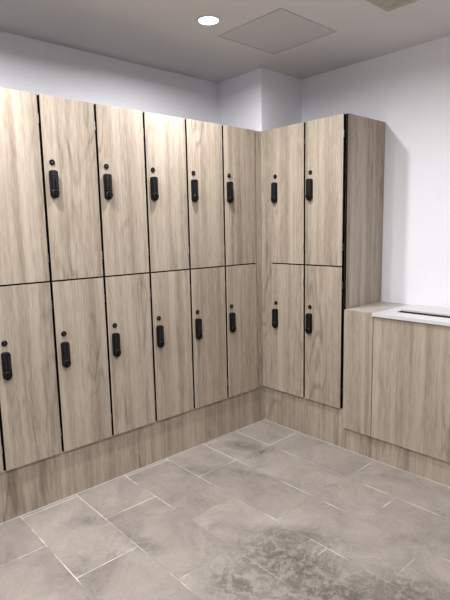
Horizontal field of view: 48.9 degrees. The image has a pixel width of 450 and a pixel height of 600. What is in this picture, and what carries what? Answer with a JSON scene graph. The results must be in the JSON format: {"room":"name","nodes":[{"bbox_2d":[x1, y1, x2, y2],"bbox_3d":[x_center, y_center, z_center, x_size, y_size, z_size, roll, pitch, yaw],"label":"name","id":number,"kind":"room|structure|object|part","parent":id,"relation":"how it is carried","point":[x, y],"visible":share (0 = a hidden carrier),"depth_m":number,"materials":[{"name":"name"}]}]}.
{"room":"changing room","nodes":[
{"label":"changing room","id":0,"kind":"room"},
{"bbox_2d":[0,31,217,123],"bbox_3d":[-1.451,-0.175,2.672,4.821,2.514,0.100,-9,11,-42],"label":"wall","id":1,"kind":"structure","parent":0,"point":[27,64],"depth_m":3.07,"materials":[{"name":"paint"}]},
{"bbox_2d":[0,419,449,599],"bbox_3d":[-0.031,1.282,1.338,4.821,0.050,4.236,-9,11,-42],"label":"floor","id":2,"kind":"structure","parent":0,"point":[264,509],"depth_m":2.36,"materials":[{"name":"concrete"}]},
{"bbox_2d":[0,386,263,523],"bbox_3d":[-0.657,0.873,3.165,2.183,0.266,0.434,-9,11,-42],"label":"board","id":3,"kind":"object","parent":2,"relation":"on","point":[24,489],"visible":0.89,"depth_m":2.90,"materials":[{"name":"brown wood"}]},
{"bbox_2d":[0,434,3,472],"bbox_3d":[-1.358,-0.057,2.361,0.314,1.830,0.468,-9,11,-42],"label":"locker","id":4,"kind":"object","parent":3,"relation":"on","point":[1,452],"visible":1,"depth_m":2.43,"materials":[{"name":"brown wood"}]},
{"bbox_2d":[0,87,61,470],"bbox_3d":[-1.131,-0.091,2.565,0.299,1.830,0.467,-9,11,-42],"label":"locker","id":5,"kind":"object","parent":3,"relation":"on","point":[30,430],"visible":1,"depth_m":2.43,"materials":[{"name":"brown wood"}]},
{"bbox_3d":[-1.008,-0.530,2.356,0.287,0.906,0.012,-9,11,-42],"label":"door","id":6,"kind":"part","parent":5,"relation":"part of","materials":[{"name":"brown wood"}]},
{"bbox_3d":[-0.989,0.379,2.486,0.287,0.914,0.012,-9,11,-42],"label":"door","id":7,"kind":"part","parent":5,"relation":"part of","materials":[{"name":"brown wood"}]},
{"bbox_2d":[36,94,111,451],"bbox_3d":[-0.909,-0.124,2.764,0.299,1.830,0.467,-9,11,-42],"label":"locker","id":8,"kind":"object","parent":3,"relation":"on","point":[66,126],"visible":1,"depth_m":2.60,"materials":[{"name":"brown wood"}]},
{"bbox_3d":[-0.787,-0.564,2.555,0.287,0.906,0.012,-9,11,-42],"label":"door","id":9,"kind":"part","parent":8,"relation":"part of","materials":[{"name":"brown wood"}]},
{"bbox_3d":[-0.768,0.345,2.685,0.287,0.914,0.012,-9,11,-42],"label":"door","id":10,"kind":"part","parent":8,"relation":"part of","materials":[{"name":"brown wood"}]},
{"bbox_2d":[93,104,155,434],"bbox_3d":[-0.687,-0.158,2.963,0.299,1.830,0.467,-9,11,-42],"label":"locker","id":11,"kind":"object","parent":3,"relation":"on","point":[119,132],"visible":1,"depth_m":2.80,"materials":[{"name":"brown wood"}]},
{"bbox_3d":[-0.565,-0.597,2.754,0.287,0.906,0.012,-9,11,-42],"label":"door","id":12,"kind":"part","parent":11,"relation":"part of","materials":[{"name":"brown wood"}]},
{"bbox_3d":[-0.546,0.312,2.885,0.287,0.914,0.012,-9,11,-42],"label":"door","id":13,"kind":"part","parent":11,"relation":"part of","materials":[{"name":"brown wood"}]},
{"bbox_2d":[142,112,193,420],"bbox_3d":[-0.466,-0.191,3.163,0.299,1.830,0.467,-9,11,-42],"label":"locker","id":14,"kind":"object","parent":3,"relation":"on","point":[164,137],"visible":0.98,"depth_m":3.00,"materials":[{"name":"brown wood"}]},
{"bbox_3d":[-0.344,-0.630,2.954,0.287,0.906,0.012,-9,11,-42],"label":"door","id":15,"kind":"part","parent":14,"relation":"part of","materials":[{"name":"brown wood"}]},
{"bbox_3d":[-0.325,0.279,3.084,0.287,0.914,0.012,-9,11,-42],"label":"door","id":16,"kind":"part","parent":14,"relation":"part of","materials":[{"name":"brown wood"}]},
{"bbox_2d":[185,119,226,408],"bbox_3d":[-0.244,-0.224,3.362,0.299,1.830,0.467,-9,11,-42],"label":"locker","id":17,"kind":"object","parent":3,"relation":"on","point":[203,144],"visible":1,"depth_m":3.20,"materials":[{"name":"brown wood"}]},
{"bbox_3d":[-0.122,-0.663,3.153,0.287,0.906,0.012,-9,11,-42],"label":"door","id":18,"kind":"part","parent":17,"relation":"part of","materials":[{"name":"brown wood"}]},
{"bbox_3d":[-0.103,0.245,3.284,0.287,0.914,0.012,-9,11,-42],"label":"door","id":19,"kind":"part","parent":17,"relation":"part of","materials":[{"name":"brown wood"}]},
{"bbox_2d":[222,125,257,397],"bbox_3d":[-0.022,-0.258,3.562,0.299,1.830,0.467,-9,11,-42],"label":"locker","id":20,"kind":"object","parent":3,"relation":"on","point":[238,148],"visible":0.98,"depth_m":3.40,"materials":[{"name":"brown wood"}]},
{"bbox_3d":[0.100,-0.697,3.353,0.287,0.906,0.012,-9,11,-42],"label":"door","id":21,"kind":"part","parent":20,"relation":"part of","materials":[{"name":"brown wood"}]},
{"bbox_3d":[0.119,0.212,3.483,0.287,0.914,0.012,-9,11,-42],"label":"door","id":22,"kind":"part","parent":20,"relation":"part of","materials":[{"name":"brown wood"}]},
{"bbox_2d":[254,131,262,386],"bbox_3d":[0.236,-0.262,3.551,0.062,1.828,0.014,-9,11,-42],"label":"strip","id":23,"kind":"object","parent":3,"relation":"on","point":[258,263],"visible":0.82,"depth_m":3.54,"materials":[{"name":"brown wood"}]},
{"bbox_2d":[264,386,343,447],"bbox_3d":[0.541,0.803,3.478,0.018,0.266,0.707,-9,11,-42],"label":"board","id":24,"kind":"object","parent":2,"relation":"on","point":[321,421],"visible":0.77,"depth_m":3.44,"materials":[{"name":"brown wood"}]},
{"bbox_2d":[260,122,305,397],"bbox_3d":[0.544,-0.269,3.558,0.467,1.830,0.388,-9,11,-42],"label":"locker","id":25,"kind":"object","parent":24,"relation":"on","point":[287,142],"depth_m":3.41,"materials":[{"name":"brown wood"}]},
{"bbox_3d":[0.301,-0.261,3.537,0.014,1.828,0.094,-9,11,-42],"label":"filler strip","id":26,"kind":"part","parent":25,"relation":"part of","materials":[{"name":"beige wood"}]},
{"bbox_3d":[0.420,-0.700,3.330,0.012,0.906,0.287,-9,11,-42],"label":"door","id":27,"kind":"part","parent":25,"relation":"part of","materials":[{"name":"brown wood"}]},
{"bbox_3d":[0.439,0.209,3.461,0.012,0.914,0.287,-9,11,-42],"label":"door","id":28,"kind":"part","parent":25,"relation":"part of","materials":[{"name":"brown wood"}]},
{"bbox_2d":[305,113,384,408],"bbox_3d":[0.781,-0.237,3.301,0.468,1.830,0.314,-9,11,-42],"label":"locker","id":29,"kind":"object","parent":24,"relation":"on","point":[345,153],"visible":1,"depth_m":3.15,"materials":[{"name":"brown wood"}]},
{"bbox_3d":[0.641,0.236,3.241,0.012,0.914,0.287,-9,11,-42],"label":"door","id":30,"kind":"part","parent":29,"relation":"part of","materials":[{"name":"brown wood"}]},
{"bbox_3d":[0.622,-0.673,3.110,0.012,0.906,0.287,-9,11,-42],"label":"door","id":31,"kind":"part","parent":29,"relation":"part of","materials":[{"name":"brown wood"}]},
{"bbox_3d":[0.901,-0.226,3.207,0.418,1.830,0.014,-9,11,-42],"label":"panel","id":32,"kind":"part","parent":29,"relation":"part of","materials":[{"name":"brown wood"}]},
{"bbox_2d":[344,428,449,486],"bbox_3d":[1.394,0.935,2.853,0.419,0.147,1.382,-9,11,-42],"label":"board","id":33,"kind":"object","parent":2,"relation":"on","point":[428,467],"visible":0.8,"depth_m":2.94,"materials":[{"name":"brown wood"}]},
{"bbox_2d":[343,302,408,435],"bbox_3d":[0.982,0.426,3.213,0.437,0.773,0.203,-9,11,-42],"label":"base cabinet","id":34,"kind":"object","parent":33,"relation":"on","point":[358,321],"visible":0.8,"depth_m":3.07,"materials":[{"name":"brown wood"}]},
{"bbox_3d":[0.825,0.450,3.074,0.014,0.771,0.201,-9,11,-42],"label":"panel","id":35,"kind":"part","parent":34,"relation":"part of","materials":[{"name":"brown wood"}]},
{"bbox_2d":[371,317,449,462],"bbox_3d":[1.448,0.499,2.706,0.436,0.753,1.180,-9,11,-42],"label":"base cabinet","id":36,"kind":"object","parent":33,"relation":"on","point":[411,372],"visible":0.89,"depth_m":2.81,"materials":[{"name":"brown wood"}]},
{"bbox_2d":[372,304,449,325],"bbox_3d":[1.436,0.117,2.648,0.450,0.040,1.183,-9,11,-42],"label":"countertop","id":37,"kind":"structure","parent":36,"relation":"on","point":[427,314],"depth_m":2.87,"materials":[{"name":"white stone"}]},
{"bbox_3d":[1.495,0.093,2.698,0.230,0.010,1.028,-9,11,-42],"label":"slot lid","id":38,"kind":"part","parent":37,"relation":"part of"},
{"bbox_2d":[0,0,449,82],"bbox_3d":[-0.085,-1.256,0.973,4.821,0.050,4.236,-9,11,-42],"label":"ceiling","id":39,"kind":"structure","parent":0,"point":[166,35],"depth_m":2.71,"materials":[{"name":"white paint"}]},
{"bbox_2d":[196,15,220,25],"bbox_3d":[-0.086,-1.458,2.583,0.128,0.006,0.128,-9,11,-42],"label":"recessed light","id":40,"kind":"object","parent":39,"relation":"in","point":[206,20],"visible":1,"depth_m":2.58,"materials":[{"name":"white plastic"}]},
{"bbox_2d":[218,8,336,54],"bbox_3d":[0.292,-1.496,2.785,0.470,0.005,0.470,-9,11,-42],"label":"access panel","id":41,"kind":"object","parent":39,"relation":"attached to","point":[280,30],"visible":1,"depth_m":2.76,"materials":[{"name":"white paint"}]},
{"bbox_2d":[366,0,418,11],"bbox_3d":[0.809,-1.413,2.172,0.480,0.016,0.480,-9,11,-42],"label":"ceiling vent","id":42,"kind":"object","parent":39,"relation":"in","point":[387,5],"visible":1,"depth_m":2.41,"materials":[{"name":"beige metal"}]},
{"bbox_2d":[217,68,301,145],"bbox_3d":[0.259,-1.420,3.711,0.438,0.416,0.453,-9,11,-42],"label":"column","id":43,"kind":"structure","parent":0,"point":[261,99],"depth_m":3.53,"materials":[{"name":"paint"}]},
{"bbox_2d":[260,35,449,357],"bbox_3d":[1.720,-0.244,2.688,0.100,2.514,4.136,-9,11,-42],"label":"wall","id":44,"kind":"structure","parent":0,"point":[408,89],"depth_m":3.13,"materials":[{"name":"paint"}]}
]}

